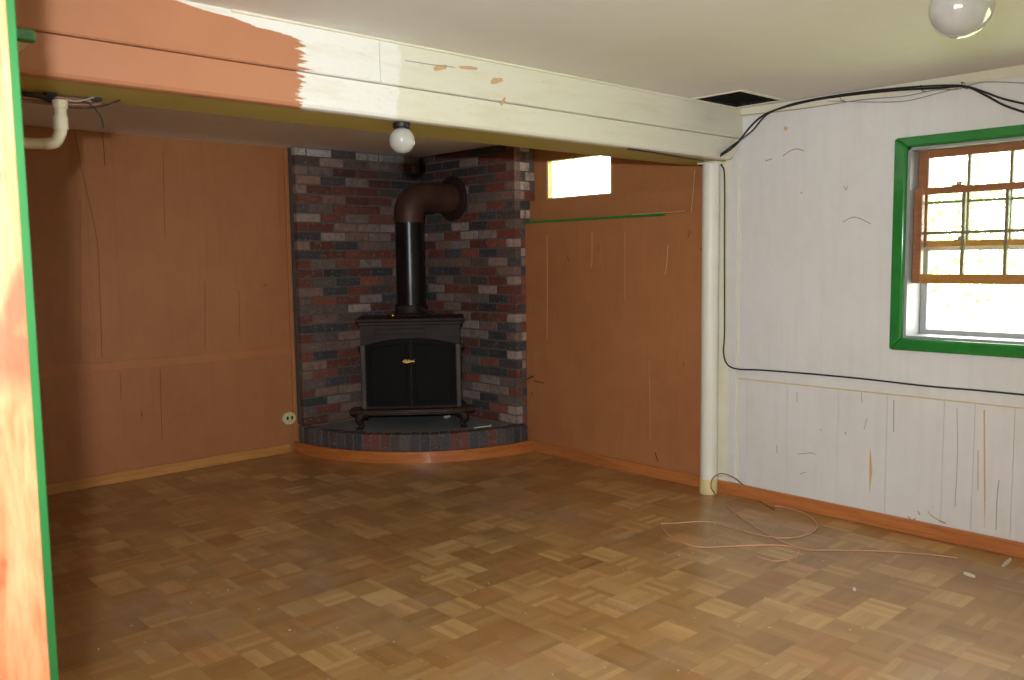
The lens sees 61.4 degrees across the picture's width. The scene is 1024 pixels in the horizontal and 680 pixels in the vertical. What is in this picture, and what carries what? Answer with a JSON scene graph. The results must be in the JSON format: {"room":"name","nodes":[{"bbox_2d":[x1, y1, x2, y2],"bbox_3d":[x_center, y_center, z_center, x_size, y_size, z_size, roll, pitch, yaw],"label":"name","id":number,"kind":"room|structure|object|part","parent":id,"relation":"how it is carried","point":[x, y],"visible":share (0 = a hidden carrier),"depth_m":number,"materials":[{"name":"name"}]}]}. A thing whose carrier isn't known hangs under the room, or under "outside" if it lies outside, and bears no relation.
{"room":"basement living room","nodes":[
{"label":"basement living room","id":0,"kind":"room"},
{"bbox_2d":[23,125,372,483],"bbox_3d":[-2.704,-0.212,5.330,5.900,2.271,0.141,-6,7,-43],"label":"wall","id":1,"kind":"structure","parent":0,"point":[143,247],"depth_m":5.60,"materials":[{"name":"brown paint"}]},
{"bbox_2d":[38,347,290,377],"bbox_3d":[-2.615,0.177,5.351,2.778,0.060,0.020,-6,7,-43],"label":"trim","id":2,"kind":"structure","parent":1,"relation":"attached to","point":[47,372],"depth_m":5.62,"materials":[{"name":"brown paint"}]},
{"bbox_2d":[46,443,289,495],"bbox_3d":[-2.620,0.887,5.389,2.718,0.068,0.018,-6,7,-43],"label":"baseboard","id":3,"kind":"structure","parent":1,"relation":"attached to","point":[141,473],"depth_m":5.67,"materials":[{"name":"brown wood"}]},
{"bbox_2d":[282,412,295,423],"bbox_3d":[-1.625,0.570,6.284,0.104,0.088,0.031,-6,7,-43],"label":"wall outlet","id":4,"kind":"object","parent":1,"relation":"attached to","point":[288,417],"visible":1,"depth_m":6.28,"materials":[{"name":"beige plastic"}]},
{"bbox_2d":[283,149,297,440],"bbox_3d":[-1.602,-0.304,6.244,0.030,2.125,0.016,-6,7,-43],"label":"trim","id":5,"kind":"structure","parent":1,"relation":"attached to","point":[285,151],"depth_m":6.23,"materials":[{"name":"brown paint"}]},
{"bbox_2d":[287,147,419,425],"bbox_3d":[-1.121,-0.417,6.622,1.198,2.000,0.106,-6,7,-43],"label":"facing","id":6,"kind":"object","parent":1,"relation":"attached to","point":[342,203],"visible":0.66,"depth_m":6.39,"materials":[{"name":"red brick"}]},
{"bbox_2d":[21,0,1023,157],"bbox_3d":[-0.154,-1.141,2.400,6.000,0.200,7.900,-6,7,-43],"label":"ceiling","id":7,"kind":"structure","parent":0,"point":[790,50],"depth_m":3.35,"materials":[{"name":"paint"}]},
{"bbox_2d":[14,0,742,165],"bbox_3d":[-0.282,-1.010,3.596,3.988,0.280,0.355,-6,7,-43],"label":"ceiling beam","id":8,"kind":"structure","parent":7,"relation":"attached to","point":[181,55],"depth_m":3.08,"materials":[{"name":"paint"}]},
{"bbox_2d":[20,92,51,101],"bbox_3d":[-1.455,-0.745,2.656,0.129,0.028,0.010,-6,7,-43],"label":"wire","id":9,"kind":"object","parent":8,"relation":"hanging from","point":[22,93],"visible":0.65,"depth_m":2.65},
{"bbox_2d":[23,99,68,149],"bbox_3d":[-1.586,-0.639,2.515,0.544,0.174,0.044,-6,7,-43],"label":"drain pipe","id":10,"kind":"object","parent":8,"relation":"hanging from","point":[60,106],"visible":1,"depth_m":2.66,"materials":[{"name":"white plastic"}]},
{"bbox_2d":[20,91,101,106],"bbox_3d":[-1.576,-0.739,2.571,0.666,0.036,0.040,-6,7,-43],"label":"copper pipe","id":11,"kind":"object","parent":8,"relation":"attached to","point":[94,102],"visible":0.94,"depth_m":2.71,"materials":[{"name":"metal"}]},
{"bbox_2d":[66,97,95,101],"bbox_3d":[-1.337,-0.791,2.763,0.174,0.070,0.005,-6,7,-43],"label":"wire","id":12,"kind":"object","parent":11,"relation":"attached to","point":[90,97],"visible":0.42,"depth_m":2.73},
{"bbox_2d":[72,99,104,127],"bbox_3d":[-1.352,-0.722,2.754,0.094,0.081,0.004,-6,7,-43],"label":"wire","id":13,"kind":"object","parent":8,"relation":"hanging from","point":[72,99],"visible":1,"depth_m":2.77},
{"bbox_2d":[68,100,119,108],"bbox_3d":[-1.342,-0.755,2.761,0.212,0.073,0.004,-6,7,-43],"label":"wire","id":14,"kind":"object","parent":8,"relation":"hanging from","point":[116,100],"visible":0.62,"depth_m":2.76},
{"bbox_2d":[389,121,414,153],"bbox_3d":[-0.428,-0.785,3.352,0.101,0.120,0.101,-6,7,-43],"label":"globe light","id":15,"kind":"object","parent":8,"relation":"attached to","point":[401,139],"visible":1,"depth_m":3.32,"materials":[{"name":"white glass"}]},
{"bbox_2d":[627,148,703,160],"bbox_3d":[0.797,-0.950,4.427,0.630,0.021,0.008,-6,7,-43],"label":"cable","id":16,"kind":"object","parent":8,"relation":"attached to","point":[628,148],"visible":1,"depth_m":4.41,"materials":[{"name":"black plastic"}]},
{"bbox_2d":[692,90,786,107],"bbox_3d":[1.183,-1.310,4.479,0.430,0.126,0.298,-6,7,-43],"label":"ceiling vent","id":17,"kind":"object","parent":7,"relation":"in","point":[738,98],"visible":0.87,"depth_m":4.54,"materials":[{"name":"black metal"}]},
{"bbox_2d":[928,0,995,38],"bbox_3d":[1.282,-0.964,2.457,0.172,0.201,0.172,-6,7,-43],"label":"globe light","id":18,"kind":"object","parent":7,"relation":"attached to","point":[953,19],"visible":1,"depth_m":2.41,"materials":[{"name":"white glass"}]},
{"bbox_2d":[47,451,1023,679],"bbox_3d":[-0.088,1.212,2.584,6.000,0.120,7.800,-6,7,-43],"label":"floor","id":19,"kind":"structure","parent":0,"point":[166,542],"depth_m":3.71,"materials":[{"name":"brown wood"}]},
{"bbox_2d":[294,414,531,462],"bbox_3d":[-0.725,0.714,6.280,1.229,0.198,1.241,-6,7,-43],"label":"brick hearth","id":20,"kind":"object","parent":19,"relation":"on","point":[431,438],"visible":1,"depth_m":6.04,"materials":[{"name":"brick"}]},
{"bbox_2d":[349,304,473,429],"bbox_3d":[-0.731,0.175,6.294,0.889,0.879,0.498,-1,5,-4],"label":"wood stove","id":21,"kind":"object","parent":20,"relation":"on","point":[409,366],"depth_m":6.14,"materials":[{"name":"metal"}]},
{"bbox_3d":[-1.072,0.561,6.123,0.076,0.150,0.095,4,7,41],"label":"leg","id":22,"kind":"part","parent":21,"relation":"part of","materials":[{"name":"metal"}]},
{"bbox_3d":[-0.878,0.240,6.136,0.269,0.422,0.011,-1,5,0],"label":"door molding","id":23,"kind":"part","parent":21,"relation":"part of","materials":[{"name":"metal"}]},
{"bbox_3d":[-0.881,0.233,6.157,0.317,0.483,0.035,-1,5,0],"label":"door","id":24,"kind":"part","parent":21,"relation":"part of","materials":[{"name":"metal"}]},
{"bbox_3d":[-0.737,-0.147,6.296,0.770,0.050,0.435,-1,5,-4],"label":"plate","id":25,"kind":"part","parent":21,"relation":"part of","materials":[{"name":"metal"}]},
{"bbox_3d":[-0.730,0.498,6.374,0.680,0.050,0.370,-1,5,-4],"label":"plate","id":26,"kind":"part","parent":21,"relation":"part of","materials":[{"name":"metal"}]},
{"bbox_3d":[-0.627,-0.215,6.231,0.186,0.093,0.037,1,6,21],"label":"iron handle","id":27,"kind":"part","parent":21,"relation":"part of","materials":[{"name":"black metal"}]},
{"bbox_2d":[394,176,466,304],"bbox_3d":[-0.638,-0.748,6.406,0.526,0.954,0.336,-6,7,-43],"label":"flue pipe","id":28,"kind":"object","parent":21,"relation":"on","point":[448,198],"visible":1,"depth_m":6.25,"materials":[{"name":"metal"}]},
{"bbox_3d":[-0.560,0.226,6.180,0.317,0.483,0.035,-2,5,-8],"label":"door","id":29,"kind":"part","parent":21,"relation":"part of","materials":[{"name":"metal"}]},
{"bbox_3d":[-0.560,0.234,6.160,0.269,0.422,0.011,-2,5,-8],"label":"door molding","id":30,"kind":"part","parent":21,"relation":"part of","materials":[{"name":"metal"}]},
{"bbox_3d":[-0.354,0.547,6.175,0.095,0.150,0.076,4,7,40],"label":"leg","id":31,"kind":"part","parent":21,"relation":"part of","materials":[{"name":"metal"}]},
{"bbox_3d":[-0.732,0.790,6.107,1.746,0.078,0.390,-1,5,2],"label":"curved baseboard","id":32,"kind":"part","parent":20,"relation":"part of","materials":[{"name":"brown wood"}]},
{"bbox_2d":[97,495,892,674],"bbox_3d":[0.095,1.073,3.381,3.714,0.002,3.672,-6,7,-43],"label":"crumbs","id":33,"kind":"object","parent":19,"relation":"on","point":[656,495],"visible":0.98,"depth_m":3.69,"materials":[{"name":"paper"}]},
{"bbox_2d":[697,161,724,494],"bbox_3d":[1.146,-0.055,4.996,0.110,1.920,0.110,-6,7,-43],"label":"support post","id":34,"kind":"object","parent":19,"relation":"on","point":[710,170],"visible":0.95,"depth_m":4.96,"materials":[{"name":"paint"}]},
{"bbox_3d":[1.133,-1.006,4.907,0.110,0.010,0.110,-6,7,-43],"label":"cap plate","id":35,"kind":"part","parent":34,"relation":"part of","materials":[{"name":"paint"}]},
{"bbox_2d":[720,164,1023,395],"bbox_3d":[1.722,-0.394,4.410,0.009,1.213,1.820,-6,7,-43],"label":"cable","id":36,"kind":"object","parent":34,"relation":"attached to","point":[720,164],"visible":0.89,"depth_m":4.56,"materials":[{"name":"black plastic"}]},
{"bbox_2d":[661,506,817,561],"bbox_3d":[1.226,0.959,4.406,0.892,0.006,0.746,-6,7,-43],"label":"wire","id":37,"kind":"object","parent":19,"relation":"on","point":[775,506],"visible":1,"depth_m":4.24,"materials":[{"name":"orange metal"}]},
{"bbox_2d":[710,473,774,509],"bbox_3d":[1.311,0.826,4.883,0.351,0.184,0.280,1,6,17],"label":"wire","id":38,"kind":"object","parent":19,"relation":"on","point":[719,473],"visible":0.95,"depth_m":4.83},
{"bbox_2d":[725,505,957,558],"bbox_3d":[1.478,0.970,4.249,0.378,0.006,1.227,-6,7,-43],"label":"wire","id":39,"kind":"object","parent":19,"relation":"on","point":[725,505],"visible":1,"depth_m":4.05,"materials":[{"name":"pink metal"}]},
{"bbox_2d":[963,572,974,577],"bbox_3d":[1.970,1.011,3.712,0.013,0.013,0.053,-3,6,-26],"label":"chip","id":40,"kind":"object","parent":19,"relation":"on","point":[964,573],"visible":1,"depth_m":3.71,"materials":[{"name":"paper"}]},
{"bbox_2d":[1002,558,1011,566],"bbox_3d":[2.214,0.994,3.856,0.121,0.013,0.014,-6,7,-43],"label":"chip","id":41,"kind":"object","parent":19,"relation":"on","point":[1009,560],"visible":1,"depth_m":3.85,"materials":[{"name":"paper"}]},
{"bbox_2d":[468,77,1023,542],"bbox_3d":[1.982,-0.152,4.406,0.301,2.200,7.800,-6,7,-43],"label":"wall","id":42,"kind":"structure","parent":0,"point":[817,183],"depth_m":4.69,"materials":[{"name":"white paint"}]},
{"bbox_2d":[419,145,534,423],"bbox_3d":[-0.274,-0.425,6.587,0.205,2.000,1.098,-6,7,-43],"label":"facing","id":43,"kind":"object","parent":42,"relation":"attached to","point":[475,267],"visible":0.83,"depth_m":6.35,"materials":[{"name":"brick"}]},
{"bbox_2d":[546,155,611,198],"bbox_3d":[0.468,-1.115,5.897,0.047,0.270,0.602,-6,7,-43],"label":"window","id":44,"kind":"structure","parent":42,"relation":"in","point":[549,163],"depth_m":6.06,"materials":[{"name":"paint"}]},
{"bbox_2d":[525,213,668,223],"bbox_3d":[0.530,-0.801,5.711,0.068,0.016,1.220,-6,7,-43],"label":"ledge","id":45,"kind":"object","parent":42,"relation":"attached to","point":[659,214],"visible":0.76,"depth_m":5.63,"materials":[{"name":"paint"}]},
{"bbox_2d":[632,211,684,214],"bbox_3d":[0.893,-0.779,5.284,0.007,0.008,0.400,-6,7,-43],"label":"wood splinter","id":46,"kind":"object","parent":45,"relation":"on","point":[674,211],"visible":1,"depth_m":5.28,"materials":[{"name":"brown wood"}]},
{"bbox_2d":[717,160,730,480],"bbox_3d":[1.222,-0.098,5.006,0.008,1.860,0.095,-6,7,-43],"label":"trim","id":47,"kind":"structure","parent":42,"relation":"attached to","point":[723,369],"depth_m":5.00,"materials":[{"name":"beige paint"}]},
{"bbox_2d":[727,159,738,481],"bbox_3d":[1.270,-0.096,4.952,0.012,1.855,0.050,-6,7,-43],"label":"trim","id":48,"kind":"structure","parent":42,"relation":"attached to","point":[734,181],"depth_m":4.94,"materials":[{"name":"white paint"}]},
{"bbox_2d":[735,159,740,482],"bbox_3d":[1.294,-0.094,4.932,0.004,1.855,0.012,-6,7,-43],"label":"trim","id":49,"kind":"structure","parent":42,"relation":"attached to","point":[739,202],"depth_m":4.92,"materials":[{"name":"beige paint"}]},
{"bbox_2d":[532,441,1023,558],"bbox_3d":[2.284,0.954,3.963,0.020,0.072,6.410,-6,7,-43],"label":"baseboard","id":50,"kind":"structure","parent":42,"relation":"attached to","point":[1003,546],"depth_m":4.64,"materials":[{"name":"brown wood"}]},
{"bbox_2d":[737,367,1023,408],"bbox_3d":[2.879,0.325,3.257,0.014,0.062,4.645,-6,7,-43],"label":"trim","id":51,"kind":"structure","parent":42,"relation":"attached to","point":[1000,399],"depth_m":4.32,"materials":[{"name":"white paint"}]},
{"bbox_2d":[740,65,1023,117],"bbox_3d":[2.854,-1.125,3.112,0.035,0.045,4.640,-6,7,-43],"label":"trim","id":52,"kind":"structure","parent":42,"relation":"attached to","point":[1014,71],"depth_m":4.13,"materials":[{"name":"beige paint"}]},
{"bbox_2d":[889,124,1023,358],"bbox_3d":[2.296,-0.447,3.972,0.266,1.034,0.983,-6,7,-43],"label":"window","id":53,"kind":"structure","parent":42,"relation":"in","point":[914,191],"depth_m":4.15,"materials":[{"name":"green paint"}]},
{"bbox_3d":[2.255,-0.485,3.931,0.033,0.460,0.823,-6,7,-43],"label":"sash","id":54,"kind":"part","parent":53,"relation":"part of","materials":[{"name":"brown wood"}]},
{"bbox_3d":[2.283,-0.666,3.943,0.032,0.467,0.823,-6,7,-43],"label":"sash","id":55,"kind":"part","parent":53,"relation":"part of","materials":[{"name":"brown wood"}]},
{"bbox_3d":[2.336,-0.456,4.009,0.025,0.896,0.823,-6,7,-43],"label":"storm frame","id":56,"kind":"part","parent":53,"relation":"part of","materials":[{"name":"paint"}]},
{"bbox_3d":[2.257,-0.278,3.950,0.033,0.045,0.743,-6,7,-43],"label":"rail","id":57,"kind":"part","parent":53,"relation":"part of","materials":[{"name":"brown wood"}]},
{"bbox_3d":[2.286,-0.449,3.963,0.032,0.030,0.727,-6,7,-43],"label":"rail","id":58,"kind":"part","parent":53,"relation":"part of","materials":[{"name":"brown wood"}]},
{"bbox_3d":[1.672,-1.224,4.365,0.053,0.030,0.014,-6,7,-43],"label":"cable staple","id":59,"kind":"object","parent":42,"relation":"attached to","visible":0},
{"bbox_2d":[720,86,1023,156],"bbox_3d":[1.709,-1.093,4.205,0.194,0.266,1.497,-6,7,-43],"label":"cable","id":60,"kind":"object","parent":59,"relation":"attached to","point":[943,87],"visible":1,"depth_m":4.17,"materials":[{"name":"black plastic"}]},
{"bbox_2d":[833,88,957,101],"bbox_3d":[1.837,-1.181,4.198,0.004,0.058,0.632,-6,7,-43],"label":"wire","id":61,"kind":"object","parent":59,"relation":"attached to","point":[955,88],"visible":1,"depth_m":4.13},
{"bbox_3d":[-1.101,0.155,1.566,0.130,2.200,7.620,-6,7,-43],"label":"wall","id":62,"kind":"structure","parent":0,"visible":0},
{"bbox_2d":[16,27,35,51],"bbox_3d":[-1.245,-0.622,1.889,0.210,0.024,0.620,-6,7,-43],"label":"wall shelf","id":63,"kind":"object","parent":62,"relation":"attached to","point":[25,37],"visible":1,"depth_m":1.73,"materials":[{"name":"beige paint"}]},
{"bbox_2d":[0,0,58,679],"bbox_3d":[-0.213,0.287,0.617,0.164,2.090,1.630,-6,7,-43],"label":"door","id":64,"kind":"structure","parent":62,"relation":"in","point":[28,650],"depth_m":1.17,"materials":[{"name":"brown wood"}]},
{"label":"outside","id":65,"kind":"structure","parent":0,"visible":0},
{"bbox_2d":[928,273,1023,332],"bbox_3d":[15.753,-0.947,18.980,39.680,0.200,55.000,-6,7,-43],"label":"lawn","id":66,"kind":"structure","parent":65,"point":[1010,323],"depth_m":13.20,"materials":[{"name":"white"}]},
{"bbox_2d":[929,150,1023,331],"bbox_3d":[5.749,-1.148,9.481,3.427,2.286,3.455,-6,7,-43],"label":"tree","id":67,"kind":"object","parent":66,"relation":"on","point":[969,291],"visible":0.43,"depth_m":9.39,"materials":[{"name":"green plant"}]},
{"bbox_3d":[5.796,-0.906,9.550,1.555,1.789,1.634,-6,7,-43],"label":"stem","id":68,"kind":"part","parent":67,"relation":"part of","materials":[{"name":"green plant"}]},
{"bbox_3d":[1.944,-1.188,4.075,0.053,0.030,0.014,-6,7,-43],"label":"cable staple","id":69,"kind":"object","parent":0,"visible":0},
{"bbox_2d":[720,84,1023,154],"bbox_3d":[1.706,-1.099,4.198,0.182,0.258,1.494,-6,7,-43],"label":"cable","id":70,"kind":"object","parent":69,"relation":"attached to","point":[958,85],"visible":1,"depth_m":4.21,"materials":[{"name":"black plastic"}]},
{"bbox_2d":[740,81,1023,115],"bbox_3d":[1.766,-1.181,4.278,0.004,0.062,1.517,-6,7,-43],"label":"wire","id":71,"kind":"object","parent":69,"relation":"attached to","point":[985,81],"visible":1,"depth_m":4.18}
]}

